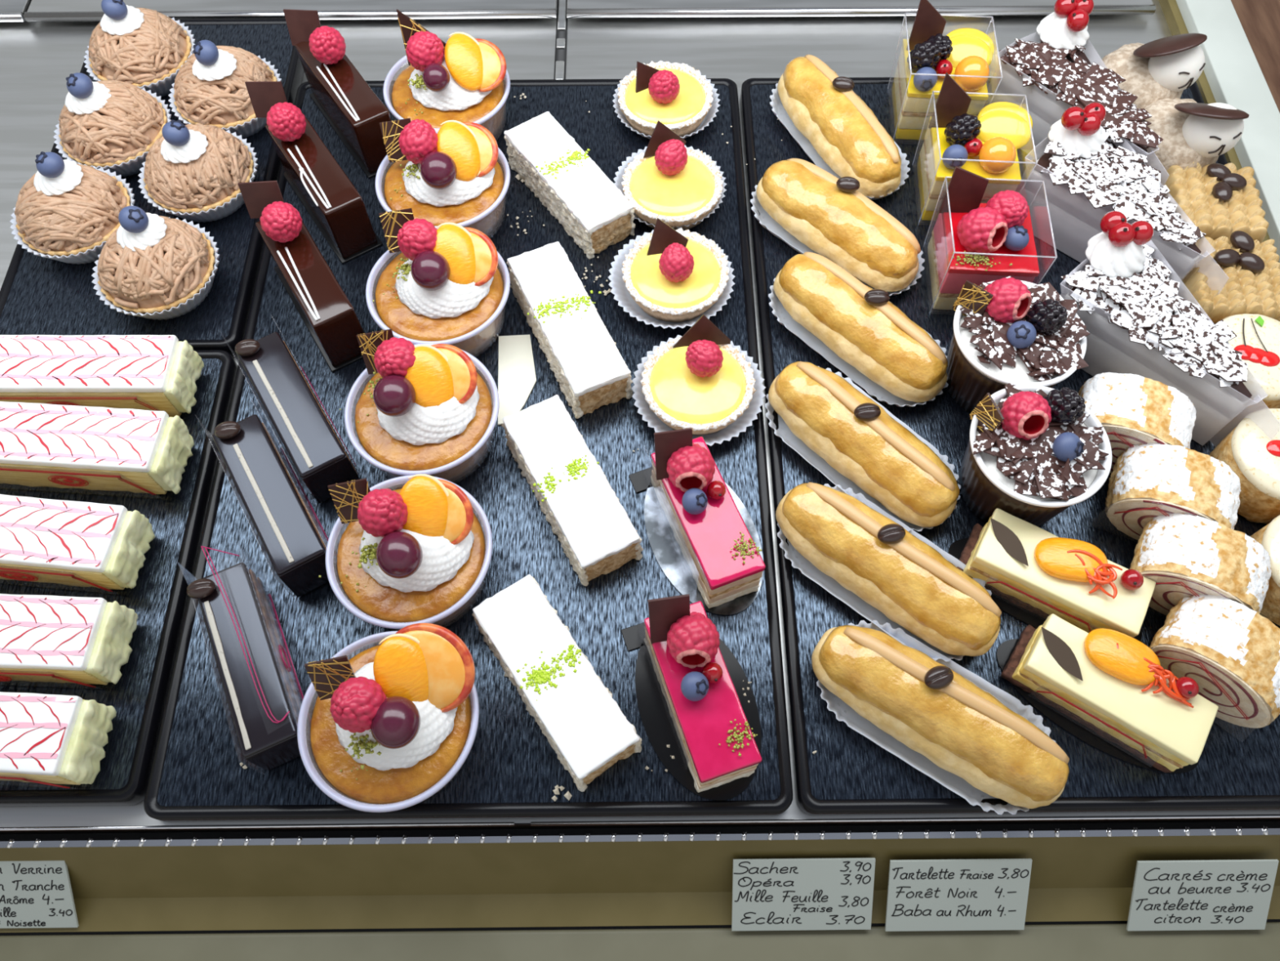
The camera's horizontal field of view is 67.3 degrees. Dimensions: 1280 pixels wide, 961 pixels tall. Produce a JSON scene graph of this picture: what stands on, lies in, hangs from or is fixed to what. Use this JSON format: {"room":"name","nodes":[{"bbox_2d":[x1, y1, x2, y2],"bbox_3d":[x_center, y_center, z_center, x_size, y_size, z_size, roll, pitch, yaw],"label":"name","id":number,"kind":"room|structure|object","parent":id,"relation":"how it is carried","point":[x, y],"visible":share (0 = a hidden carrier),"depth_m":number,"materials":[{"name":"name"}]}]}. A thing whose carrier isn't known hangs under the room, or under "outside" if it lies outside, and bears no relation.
{"room":"food shop","nodes":[
{"label":"food shop","id":0,"kind":"room"},
{"bbox_2d":[0,0,1279,826],"bbox_3d":[-0.178,-0.183,0.647,1.152,0.012,0.790,0,63,0],"label":"display shelf","id":1,"kind":"object","parent":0,"point":[37,59],"visible":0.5,"depth_m":0.71,"materials":[{"name":"metal"}]},
{"bbox_2d":[0,0,30,22],"bbox_3d":[-0.609,-0.432,0.759,0.296,0.007,0.204,0,63,0],"label":"plate","id":2,"kind":"object","parent":1,"relation":"on","point":[11,11],"visible":1,"depth_m":0.72,"materials":[{"name":"metal"}]},
{"bbox_2d":[0,350,237,806],"bbox_3d":[-0.317,0.040,0.519,0.152,0.014,0.258,0,63,0],"label":"serving tray","id":3,"kind":"object","parent":1,"relation":"on","point":[159,596],"visible":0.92,"depth_m":0.50,"materials":[{"name":"black"}]},
{"bbox_2d":[0,691,116,787],"bbox_3d":[-0.310,0.121,0.452,0.112,0.034,0.039,3,63,1],"label":"slice","id":4,"kind":"object","parent":3,"relation":"on","point":[46,739],"visible":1,"depth_m":0.44,"materials":[{"name":"white food"}]},
{"bbox_2d":[0,776,70,787],"bbox_3d":[-0.318,0.138,0.445,0.098,0.021,0.001,3,63,1],"label":"pastry layer","id":5,"kind":"object","parent":4,"relation":"on","point":[42,780],"depth_m":0.44,"materials":[{"name":"beige food"}]},
{"bbox_2d":[0,593,137,687],"bbox_3d":[-0.310,0.079,0.473,0.112,0.034,0.040,2,63,1],"label":"slice","id":6,"kind":"object","parent":3,"relation":"on","point":[85,641],"visible":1,"depth_m":0.46,"materials":[{"name":"white food"}]},
{"bbox_2d":[0,671,96,687],"bbox_3d":[-0.318,0.096,0.466,0.098,0.021,0.001,2,63,1],"label":"pastry layer","id":7,"kind":"object","parent":6,"relation":"on","point":[2,678],"depth_m":0.46,"materials":[{"name":"beige food"}]},
{"bbox_2d":[0,493,155,591],"bbox_3d":[-0.314,0.032,0.497,0.111,0.034,0.039,5,63,3],"label":"slice","id":8,"kind":"object","parent":3,"relation":"on","point":[104,546],"visible":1,"depth_m":0.48,"materials":[{"name":"white food"}]},
{"bbox_2d":[0,567,112,591],"bbox_3d":[-0.322,0.048,0.490,0.098,0.021,0.001,5,63,2],"label":"print","id":9,"kind":"object","parent":8,"relation":"on","point":[2,573],"depth_m":0.49},
{"bbox_2d":[0,401,194,494],"bbox_3d":[-0.304,-0.017,0.522,0.112,0.034,0.039,4,63,2],"label":"slice","id":10,"kind":"object","parent":3,"relation":"on","point":[136,451],"visible":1,"depth_m":0.51,"materials":[{"name":"white food"}]},
{"bbox_2d":[0,467,155,494],"bbox_3d":[-0.312,0.000,0.515,0.098,0.021,0.001,4,63,2],"label":"print","id":11,"kind":"object","parent":10,"relation":"on","point":[68,477],"depth_m":0.51},
{"bbox_2d":[0,334,204,417],"bbox_3d":[-0.308,-0.058,0.543,0.112,0.034,0.038,0,63,0],"label":"slice","id":12,"kind":"object","parent":3,"relation":"on","point":[148,372],"visible":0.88,"depth_m":0.53,"materials":[{"name":"white food"}]},
{"bbox_2d":[0,397,170,417],"bbox_3d":[-0.315,-0.041,0.535,0.098,0.021,0.001,0,63,0],"label":"print","id":13,"kind":"object","parent":12,"relation":"on","point":[135,398],"depth_m":0.53},
{"bbox_2d":[0,17,304,358],"bbox_3d":[-0.319,-0.206,0.644,0.152,0.014,0.292,0,63,0],"label":"serving tray","id":14,"kind":"object","parent":1,"relation":"on","point":[39,295],"visible":0.33,"depth_m":0.60,"materials":[{"name":"black plastic"}]},
{"bbox_2d":[9,151,134,264],"bbox_3d":[-0.352,-0.173,0.586,0.075,0.062,0.075,-9,63,-4],"label":"tartlet","id":15,"kind":"object","parent":14,"relation":"on","point":[67,211],"visible":0.95,"depth_m":0.58,"materials":[{"name":"brown food"}]},
{"bbox_2d":[53,72,171,177],"bbox_3d":[-0.346,-0.238,0.619,0.075,0.062,0.075,7,63,3],"label":"tartlet","id":16,"kind":"object","parent":14,"relation":"on","point":[113,125],"visible":0.97,"depth_m":0.61,"materials":[{"name":"brown food"}]},
{"bbox_2d":[84,0,195,97],"bbox_3d":[-0.345,-0.302,0.652,0.075,0.062,0.075,-16,64,-8],"label":"tartlet","id":17,"kind":"object","parent":14,"relation":"on","point":[140,47],"visible":0.95,"depth_m":0.64,"materials":[{"name":"brown food"}]},
{"bbox_2d":[91,205,219,319],"bbox_3d":[-0.291,-0.135,0.567,0.075,0.062,0.075,0,63,0],"label":"tartlet","id":18,"kind":"object","parent":14,"relation":"on","point":[152,266],"visible":1,"depth_m":0.56,"materials":[{"name":"brown food"}]},
{"bbox_2d":[137,120,257,222],"bbox_3d":[-0.282,-0.203,0.602,0.075,0.062,0.075,-21,65,-10],"label":"tartlet","id":19,"kind":"object","parent":14,"relation":"on","point":[192,172],"visible":1,"depth_m":0.59,"materials":[{"name":"brown food"}]},
{"bbox_2d":[168,40,281,138],"bbox_3d":[-0.279,-0.268,0.635,0.075,0.062,0.075,-11,64,-5],"label":"tartlet","id":20,"kind":"object","parent":14,"relation":"on","point":[209,88],"visible":0.93,"depth_m":0.63,"materials":[{"name":"brown food"}]},
{"bbox_2d":[23,0,556,22],"bbox_3d":[-0.261,-0.435,0.761,0.394,0.007,0.204,0,63,0],"label":"panel","id":21,"kind":"object","parent":1,"relation":"on","point":[38,11],"visible":0.87,"depth_m":0.72,"materials":[{"name":"metal"}]},
{"bbox_2d":[143,78,792,822],"bbox_3d":[-0.084,-0.059,0.570,0.308,0.014,0.494,0,63,0],"label":"serving tray","id":22,"kind":"object","parent":1,"relation":"on","point":[511,770],"visible":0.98,"depth_m":0.51,"materials":[{"name":"black"}]},
{"bbox_2d":[186,546,311,770],"bbox_3d":[-0.191,0.083,0.466,0.030,0.042,0.107,-23,65,-11],"label":"slice","id":23,"kind":"object","parent":22,"relation":"on","point":[252,661],"visible":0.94,"depth_m":0.46,"materials":[{"name":"black food"}]},
{"bbox_2d":[200,546,289,723],"bbox_3d":[-0.187,0.070,0.454,0.015,0.008,0.097,-23,65,-11],"label":"print","id":24,"kind":"object","parent":23,"relation":"on","point":[256,689],"depth_m":0.46,"materials":[{"name":"pink"}]},
{"bbox_2d":[269,593,311,723],"bbox_3d":[-0.175,0.086,0.473,0.001,0.018,0.076,-23,65,-11],"label":"print","id":25,"kind":"object","parent":23,"relation":"on","point":[282,648],"depth_m":0.48},
{"bbox_2d":[212,414,338,596],"bbox_3d":[-0.194,0.007,0.505,0.029,0.042,0.103,-29,67,-14],"label":"slice","id":26,"kind":"object","parent":22,"relation":"on","point":[293,541],"visible":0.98,"depth_m":0.49,"materials":[{"name":"black food"}]},
{"bbox_2d":[280,447,337,556],"bbox_3d":[-0.180,0.011,0.520,0.001,0.002,0.076,-29,67,-14],"label":"print","id":27,"kind":"object","parent":26,"relation":"on","point":[281,447],"depth_m":0.52},
{"bbox_2d":[235,318,360,503],"bbox_3d":[-0.191,-0.041,0.529,0.029,0.042,0.103,-29,67,-14],"label":"slice","id":28,"kind":"object","parent":22,"relation":"on","point":[308,437],"visible":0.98,"depth_m":0.52,"materials":[{"name":"black food"}]},
{"bbox_2d":[300,366,355,465],"bbox_3d":[-0.177,-0.037,0.545,0.001,0.002,0.076,-29,67,-14],"label":"print","id":29,"kind":"object","parent":28,"relation":"on","point":[300,366],"depth_m":0.54},
{"bbox_2d":[237,180,365,372],"bbox_3d":[-0.196,-0.123,0.559,0.029,0.065,0.102,-29,67,-14],"label":"cake","id":30,"kind":"object","parent":22,"relation":"on","point":[326,312],"visible":0.98,"depth_m":0.55,"materials":[{"name":"brown food"}]},
{"bbox_2d":[244,81,382,263],"bbox_3d":[-0.204,-0.197,0.597,0.029,0.066,0.107,-31,67,-15],"label":"cake","id":31,"kind":"object","parent":22,"relation":"on","point":[331,199],"visible":1,"depth_m":0.58,"materials":[{"name":"brown food"}]},
{"bbox_2d":[283,8,395,177],"bbox_3d":[-0.195,-0.258,0.628,0.029,0.066,0.100,-31,67,-15],"label":"cake","id":32,"kind":"object","parent":22,"relation":"on","point":[352,108],"visible":0.97,"depth_m":0.62,"materials":[{"name":"brown food"}]},
{"bbox_2d":[297,622,479,812],"bbox_3d":[-0.116,0.108,0.440,0.083,0.068,0.083,11,64,6],"label":"cake","id":33,"kind":"object","parent":22,"relation":"on","point":[392,722],"visible":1,"depth_m":0.43,"materials":[{"name":"orange food"}]},
{"bbox_2d":[306,657,355,698],"bbox_3d":[-0.139,0.089,0.435,0.019,0.025,0.002,-11,39,-6],"label":"decoration","id":34,"kind":"object","parent":33,"relation":"on","point":[313,665],"depth_m":0.43,"materials":[{"name":"brown food"}]},
{"bbox_2d":[318,473,492,631],"bbox_3d":[-0.117,0.033,0.478,0.085,0.067,0.083,0,63,0],"label":"cake","id":35,"kind":"object","parent":22,"relation":"on","point":[415,553],"visible":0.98,"depth_m":0.47,"materials":[{"name":"orange food"}]},
{"bbox_2d":[328,480,368,523],"bbox_3d":[-0.142,0.010,0.475,0.019,0.025,0.002,-11,39,-6],"label":"print","id":36,"kind":"object","parent":35,"relation":"on","point":[353,483],"depth_m":0.47},
{"bbox_2d":[339,328,499,484],"bbox_3d":[-0.119,-0.040,0.516,0.086,0.067,0.083,0,63,0],"label":"cake","id":37,"kind":"object","parent":22,"relation":"on","point":[425,408],"visible":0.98,"depth_m":0.51,"materials":[{"name":"orange food"}]},
{"bbox_2d":[357,328,387,372],"bbox_3d":[-0.140,-0.069,0.516,0.019,0.025,0.002,-11,39,-6],"label":"print","id":38,"kind":"object","parent":37,"relation":"on","point":[368,344],"depth_m":0.51},
{"bbox_2d":[365,208,510,356],"bbox_3d":[-0.117,-0.113,0.553,0.083,0.067,0.083,-19,65,-9],"label":"cake","id":39,"kind":"object","parent":22,"relation":"on","point":[446,285],"visible":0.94,"depth_m":0.54,"materials":[{"name":"orange food"}]},
{"bbox_2d":[379,209,413,253],"bbox_3d":[-0.138,-0.144,0.554,0.019,0.025,0.002,-11,39,-6],"label":"print","id":40,"kind":"object","parent":39,"relation":"on","point":[396,212],"depth_m":0.55},
{"bbox_2d":[375,118,510,239],"bbox_3d":[-0.122,-0.188,0.590,0.083,0.068,0.083,21,65,11],"label":"cake","id":41,"kind":"object","parent":22,"relation":"on","point":[452,173],"visible":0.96,"depth_m":0.58,"materials":[{"name":"orange food"}]},
{"bbox_2d":[382,119,404,162],"bbox_3d":[-0.147,-0.207,0.586,0.019,0.025,0.002,-11,39,-6],"label":"print","id":42,"kind":"object","parent":41,"relation":"on","point":[384,136],"depth_m":0.58},
{"bbox_2d":[382,8,510,138],"bbox_3d":[-0.127,-0.260,0.625,0.083,0.071,0.083,36,68,17],"label":"cake","id":43,"kind":"object","parent":22,"relation":"on","point":[460,78],"visible":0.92,"depth_m":0.62,"materials":[{"name":"orange food"}]},
{"bbox_2d":[397,17,444,66],"bbox_3d":[-0.139,-0.281,0.619,0.030,0.032,0.002,7,51,3],"label":"print","id":44,"kind":"object","parent":43,"relation":"on","point":[422,29],"depth_m":0.61},
{"bbox_2d":[497,334,536,425],"bbox_3d":[-0.072,-0.060,0.563,0.022,0.001,0.061,-3,63,-2],"label":"card","id":45,"kind":"object","parent":22,"relation":"on","point":[517,379],"visible":0.8,"depth_m":0.56,"materials":[{"name":"white paper"}]},
{"bbox_2d":[471,573,641,791],"bbox_3d":[-0.042,0.097,0.469,0.039,0.030,0.101,-31,67,-15],"label":"slice","id":46,"kind":"object","parent":22,"relation":"on","point":[580,717],"visible":1,"depth_m":0.46,"materials":[{"name":"white food"}]},
{"bbox_2d":[504,111,635,258],"bbox_3d":[-0.045,-0.191,0.616,0.040,0.030,0.102,-32,67,-15],"label":"slice","id":47,"kind":"object","parent":22,"relation":"on","point":[588,206],"visible":1,"depth_m":0.60,"materials":[{"name":"white food"}]},
{"bbox_2d":[506,241,633,418],"bbox_3d":[-0.040,-0.090,0.565,0.046,0.030,0.106,-22,65,-11],"label":"slice","id":48,"kind":"object","parent":22,"relation":"on","point":[588,367],"visible":1,"depth_m":0.55,"materials":[{"name":"white food"}]},
{"bbox_2d":[502,394,643,586],"bbox_3d":[-0.038,0.004,0.516,0.040,0.030,0.100,-25,66,-12],"label":"slice","id":49,"kind":"object","parent":22,"relation":"on","point":[597,535],"visible":1,"depth_m":0.50,"materials":[{"name":"white food"}]},
{"bbox_2d":[612,60,720,139],"bbox_3d":[0.018,-0.263,0.644,0.073,0.040,0.073,-19,65,-9],"label":"tartlet","id":50,"kind":"object","parent":22,"relation":"on","point":[677,95],"visible":0.96,"depth_m":0.64,"materials":[{"name":"yellow food"}]},
{"bbox_2d":[613,120,726,231],"bbox_3d":[0.019,-0.194,0.609,0.073,0.040,0.074,0,63,0],"label":"tartlet","id":51,"kind":"object","parent":22,"relation":"on","point":[669,181],"visible":0.98,"depth_m":0.60,"materials":[{"name":"yellow food"}]},
{"bbox_2d":[608,217,735,328],"bbox_3d":[0.019,-0.128,0.576,0.077,0.040,0.077,-4,63,-2],"label":"tartlet","id":52,"kind":"object","parent":22,"relation":"on","point":[665,277],"visible":0.99,"depth_m":0.57,"materials":[{"name":"yellow food"}]},
{"bbox_2d":[620,594,761,800],"bbox_3d":[0.028,0.096,0.448,0.057,0.064,0.096,-17,64,-8],"label":"slice","id":53,"kind":"object","parent":22,"relation":"on","point":[691,699],"visible":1,"depth_m":0.44,"materials":[{"name":"pink food"}]},
{"bbox_2d":[628,427,765,615],"bbox_3d":[0.034,0.015,0.490,0.057,0.064,0.096,-19,65,-10],"label":"slice","id":54,"kind":"object","parent":22,"relation":"on","point":[701,535],"visible":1,"depth_m":0.48,"materials":[{"name":"pink food"}]},
{"bbox_2d":[631,314,765,445],"bbox_3d":[0.033,-0.057,0.540,0.077,0.040,0.077,-4,63,-2],"label":"tartlet","id":55,"kind":"object","parent":22,"relation":"on","point":[698,380],"visible":0.97,"depth_m":0.54,"materials":[{"name":"yellow food"}]},
{"bbox_2d":[553,0,568,79],"bbox_3d":[-0.059,-0.388,0.743,0.008,0.003,0.230,0,63,0],"label":"hinge strip","id":56,"kind":"object","parent":1,"relation":"on","point":[560,61],"visible":1,"depth_m":0.71,"materials":[{"name":"silver metal"}]},
{"bbox_2d":[566,0,1155,18],"bbox_3d":[0.164,-0.438,0.763,0.439,0.007,0.204,0,63,0],"label":"panel","id":57,"kind":"object","parent":1,"relation":"on","point":[575,9],"visible":1,"depth_m":0.72,"materials":[{"name":"metal"}]},
{"bbox_2d":[740,76,1279,815],"bbox_3d":[0.234,-0.062,0.571,0.320,0.014,0.494,0,63,0],"label":"serving tray","id":58,"kind":"object","parent":1,"relation":"on","point":[1237,769],"visible":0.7,"depth_m":0.50,"materials":[{"name":"black"}]},
{"bbox_2d":[750,158,924,296],"bbox_3d":[0.123,-0.162,0.593,0.123,0.041,0.059,41,70,18],"label":"coffee eclair","id":59,"kind":"object","parent":58,"relation":"on","point":[811,209],"visible":0.97,"depth_m":0.58,"materials":[{"name":"beige food"}]},
{"bbox_2d":[769,54,910,199],"bbox_3d":[0.132,-0.237,0.631,0.059,0.041,0.123,-25,66,-12],"label":"coffee eclair","id":60,"kind":"object","parent":58,"relation":"on","point":[820,108],"visible":0.99,"depth_m":0.62,"materials":[{"name":"beige food"}]},
{"bbox_2d":[768,251,948,406],"bbox_3d":[0.129,-0.093,0.558,0.059,0.041,0.123,-41,70,-18],"label":"coffee eclair","id":61,"kind":"object","parent":58,"relation":"on","point":[855,326],"visible":1,"depth_m":0.55,"materials":[{"name":"beige food"}]},
{"bbox_2d":[764,361,960,531],"bbox_3d":[0.122,-0.024,0.523,0.059,0.041,0.123,-41,70,-18],"label":"coffee eclair","id":62,"kind":"object","parent":58,"relation":"on","point":[833,424],"visible":0.99,"depth_m":0.51,"materials":[{"name":"beige food"}]},
{"bbox_2d":[775,482,1001,662],"bbox_3d":[0.127,0.041,0.489,0.128,0.041,0.059,36,68,17],"label":"coffee eclair","id":63,"kind":"object","parent":58,"relation":"on","point":[864,556],"visible":0.99,"depth_m":0.48,"materials":[{"name":"beige food"}]},
{"bbox_2d":[811,620,1069,814],"bbox_3d":[0.143,0.108,0.455,0.129,0.041,0.059,30,67,14],"label":"coffee eclair","id":64,"kind":"object","parent":58,"relation":"on","point":[962,731],"visible":1,"depth_m":0.45,"materials":[{"name":"beige food"}]},
{"bbox_2d":[888,0,1002,140],"bbox_3d":[0.200,-0.268,0.625,0.061,0.078,0.058,3,63,2],"label":"dessert","id":65,"kind":"object","parent":58,"relation":"on","point":[965,54],"visible":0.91,"depth_m":0.62,"materials":[{"name":"yellow food"}]},
{"bbox_2d":[912,72,1037,225],"bbox_3d":[0.210,-0.205,0.594,0.065,0.078,0.062,3,63,2],"label":"dessert","id":66,"kind":"object","parent":58,"relation":"on","point":[986,145],"visible":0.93,"depth_m":0.59,"materials":[{"name":"yellow food"}]},
{"bbox_2d":[923,165,1057,314],"bbox_3d":[0.204,-0.140,0.563,0.057,0.073,0.057,3,63,2],"label":"dessert","id":67,"kind":"object","parent":58,"relation":"on","point":[973,241],"visible":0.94,"depth_m":0.55,"materials":[{"name":"red food"}]},
{"bbox_2d":[946,275,1089,413],"bbox_3d":[0.206,-0.074,0.532,0.073,0.069,0.071,0,63,0],"label":"cupcake","id":68,"kind":"object","parent":58,"relation":"on","point":[1006,330],"visible":0.96,"depth_m":0.51,"materials":[{"name":"brown"}]},
{"bbox_2d":[953,283,992,315],"bbox_3d":[0.180,-0.097,0.521,0.017,0.022,0.002,36,61,17],"label":"decoration","id":69,"kind":"object","parent":68,"relation":"on","point":[978,290],"depth_m":0.52,"materials":[{"name":"brown food"}]},
{"bbox_2d":[958,379,1111,526],"bbox_3d":[0.203,-0.014,0.501,0.072,0.069,0.075,0,63,0],"label":"cupcake","id":70,"kind":"object","parent":58,"relation":"on","point":[1033,453],"visible":1,"depth_m":0.48,"materials":[{"name":"brown food"}]},
{"bbox_2d":[969,395,1003,431],"bbox_3d":[0.176,-0.032,0.488,0.002,0.021,0.017,-13,63,-15],"label":"print","id":71,"kind":"object","parent":70,"relation":"on","point":[980,402],"depth_m":0.49},
{"bbox_2d":[947,507,1155,640],"bbox_3d":[0.211,0.050,0.486,0.104,0.038,0.042,27,66,13],"label":"slice","id":72,"kind":"object","parent":58,"relation":"on","point":[1032,574],"visible":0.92,"depth_m":0.48,"materials":[{"name":"beige food"}]},
{"bbox_2d":[986,0,1163,163],"bbox_3d":[0.285,-0.232,0.607,0.066,0.077,0.146,-25,66,-12],"label":"wedge","id":73,"kind":"object","parent":58,"relation":"on","point":[1055,74],"visible":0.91,"depth_m":0.61,"materials":[{"name":"white"}]},
{"bbox_2d":[995,613,1218,773],"bbox_3d":[0.227,0.100,0.461,0.104,0.038,0.048,31,67,15],"label":"slice","id":74,"kind":"object","parent":58,"relation":"on","point":[1106,688],"visible":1,"depth_m":0.45,"materials":[{"name":"beige food"}]},
{"bbox_2d":[1019,102,1213,282],"bbox_3d":[0.287,-0.156,0.569,0.067,0.077,0.143,-26,66,-13],"label":"wedge","id":75,"kind":"object","parent":58,"relation":"on","point":[1086,177],"visible":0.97,"depth_m":0.57,"materials":[{"name":"white food"}]},
{"bbox_2d":[1078,372,1195,473],"bbox_3d":[0.266,-0.029,0.522,0.062,0.046,0.037,21,65,10],"label":"slice","id":76,"kind":"object","parent":58,"relation":"on","point":[1132,410],"visible":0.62,"depth_m":0.51,"materials":[{"name":"white food"}]},
{"bbox_2d":[1097,33,1207,108],"bbox_3d":[0.327,-0.264,0.626,0.061,0.074,0.060,0,63,0],"label":"pastry","id":77,"kind":"object","parent":58,"relation":"on","point":[1162,68],"visible":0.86,"depth_m":0.61,"materials":[{"name":"white food"}]},
{"bbox_2d":[1061,210,1252,443],"bbox_3d":[0.294,-0.075,0.527,0.068,0.077,0.148,-31,67,-15],"label":"wedge","id":78,"kind":"object","parent":58,"relation":"on","point":[1135,317],"visible":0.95,"depth_m":0.52,"materials":[{"name":"white food"}]},
{"bbox_2d":[1105,443,1240,540],"bbox_3d":[0.278,0.010,0.502,0.062,0.046,0.037,21,65,10],"label":"slice","id":79,"kind":"object","parent":58,"relation":"on","point":[1148,481],"visible":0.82,"depth_m":0.49,"materials":[{"name":"white food"}]},
{"bbox_2d":[1141,97,1248,177],"bbox_3d":[0.338,-0.218,0.603,0.060,0.072,0.061,0,63,0],"label":"pastry","id":80,"kind":"object","parent":58,"relation":"on","point":[1190,131],"visible":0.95,"depth_m":0.59,"materials":[{"name":"white food"}]},
{"bbox_2d":[1129,512,1271,615],"bbox_3d":[0.281,0.047,0.483,0.062,0.046,0.037,25,66,12],"label":"slice","id":81,"kind":"object","parent":58,"relation":"on","point":[1185,554],"visible":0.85,"depth_m":0.47,"materials":[{"name":"white food"}]},
{"bbox_2d":[1155,581,1199,596],"bbox_3d":[0.271,0.058,0.470,0.047,0.020,0.001,25,66,12],"label":"print","id":82,"kind":"object","parent":81,"relation":"on","point":[1180,582],"depth_m":0.47},
{"bbox_2d":[1160,161,1268,244],"bbox_3d":[0.350,-0.167,0.594,0.056,0.040,0.056,5,63,2],"label":"square","id":83,"kind":"object","parent":58,"relation":"on","point":[1220,200],"visible":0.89,"depth_m":0.58,"materials":[{"name":"beige food"}]},
{"bbox_2d":[1149,594,1279,728],"bbox_3d":[0.281,0.087,0.463,0.062,0.046,0.037,38,69,17],"label":"slice","id":84,"kind":"object","parent":58,"relation":"on","point":[1232,651],"visible":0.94,"depth_m":0.45,"materials":[{"name":"white food"}]},
{"bbox_2d":[1177,230,1279,324],"bbox_3d":[0.346,-0.114,0.568,0.057,0.040,0.057,3,63,2],"label":"square","id":85,"kind":"object","parent":58,"relation":"on","point":[1241,275],"visible":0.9,"depth_m":0.55,"materials":[{"name":"beige food"}]},
{"bbox_2d":[1208,408,1279,524],"bbox_3d":[0.342,-0.008,0.516,0.057,0.036,0.057,0,63,0],"label":"cake","id":86,"kind":"object","parent":58,"relation":"on","point":[1251,450],"visible":0.91,"depth_m":0.51,"materials":[{"name":"beige food"}]},
{"bbox_2d":[1222,313,1279,423],"bbox_3d":[0.345,-0.064,0.545,0.056,0.036,0.057,0,63,0],"label":"cake","id":87,"kind":"object","parent":58,"relation":"on","point":[1258,335],"visible":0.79,"depth_m":0.53,"materials":[{"name":"white food"}]},
{"bbox_2d":[1250,515,1279,625],"bbox_3d":[0.340,0.045,0.489,0.057,0.036,0.056,0,63,0],"label":"cake","id":88,"kind":"object","parent":58,"relation":"on","point":[1268,536],"visible":0.59,"depth_m":0.48,"materials":[{"name":"beige food"}]},
{"bbox_2d":[1175,0,1279,262],"bbox_3d":[0.420,-0.188,0.881,0.034,0.460,1.000,0,63,0],"label":"frame","id":89,"kind":"structure","parent":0,"point":[1235,77],"depth_m":0.67,"materials":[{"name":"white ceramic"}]},
{"bbox_2d":[0,860,79,928],"bbox_3d":[-0.312,0.202,0.470,0.069,0.028,0.030,0,63,0],"label":"price card","id":90,"kind":"object","parent":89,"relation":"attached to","point":[33,893],"visible":1,"depth_m":0.47,"materials":[{"name":"grey paper"}]},
{"bbox_2d":[0,921,1279,960],"bbox_3d":[0.025,0.270,0.460,1.550,0.012,0.100,0,63,0],"label":"trim","id":91,"kind":"structure","parent":89,"relation":"attached to","point":[1083,941],"depth_m":0.47,"materials":[{"name":"beige metal"}]},
{"bbox_2d":[0,835,1279,932],"bbox_3d":[0.025,0.196,0.469,1.550,0.037,0.038,0,63,0],"label":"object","id":92,"kind":"structure","parent":89,"relation":"attached to","point":[1073,878],"depth_m":0.47,"materials":[{"name":"beige metal"}]},
{"bbox_2d":[0,826,1279,848],"bbox_3d":[0.025,0.171,0.461,1.550,0.006,0.004,0,63,0],"label":"rail","id":93,"kind":"object","parent":92,"relation":"on","point":[11,843],"visible":1,"depth_m":0.46,"materials":[{"name":"silver metal"}]},
{"bbox_2d":[884,857,1032,931],"bbox_3d":[0.155,0.203,0.469,0.068,0.028,0.030,0,63,0],"label":"price card","id":94,"kind":"object","parent":92,"relation":"attached to","point":[950,894],"visible":1,"depth_m":0.47,"materials":[{"name":"grey paper"}]},
{"bbox_2d":[1126,858,1279,930],"bbox_3d":[0.274,0.203,0.469,0.068,0.028,0.030,0,63,0],"label":"price card","id":95,"kind":"object","parent":92,"relation":"attached to","point":[1194,894],"visible":1,"depth_m":0.47,"materials":[{"name":"grey paper"}]},
{"bbox_2d":[0,919,1279,935],"bbox_3d":[0.025,0.226,0.485,1.550,0.012,0.002,0,63,0],"label":"trim","id":96,"kind":"structure","parent":89,"relation":"attached to","point":[1268,920],"depth_m":0.48,"materials":[{"name":"black"}]},
{"bbox_2d":[0,813,1279,840],"bbox_3d":[0.024,0.172,0.472,1.550,0.022,0.006,0,63,0],"label":"trim","id":97,"kind":"structure","parent":89,"relation":"attached to","point":[518,828],"depth_m":0.48,"materials":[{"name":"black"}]},
{"bbox_2d":[731,857,875,930],"bbox_3d":[0.080,0.202,0.469,0.069,0.028,0.031,0,63,0],"label":"price card","id":98,"kind":"object","parent":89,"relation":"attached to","point":[793,893],"visible":1,"depth_m":0.47,"materials":[{"name":"grey paper"}]},
{"bbox_2d":[1158,0,1279,262],"bbox_3d":[0.400,-0.156,0.873,0.006,0.456,0.936,0,63,0],"label":"trim","id":99,"kind":"structure","parent":89,"relation":"attached to","point":[1171,10],"depth_m":0.71,"materials":[{"name":"beige ceramic"}]},
{"bbox_2d":[1231,0,1279,112],"bbox_3d":[0.391,-0.369,1.266,2.400,0.030,2.600,0,63,0],"label":"floor","id":100,"kind":"structure","parent":0,"point":[1260,20],"depth_m":1.39,"materials":[{"name":"brown wood"}]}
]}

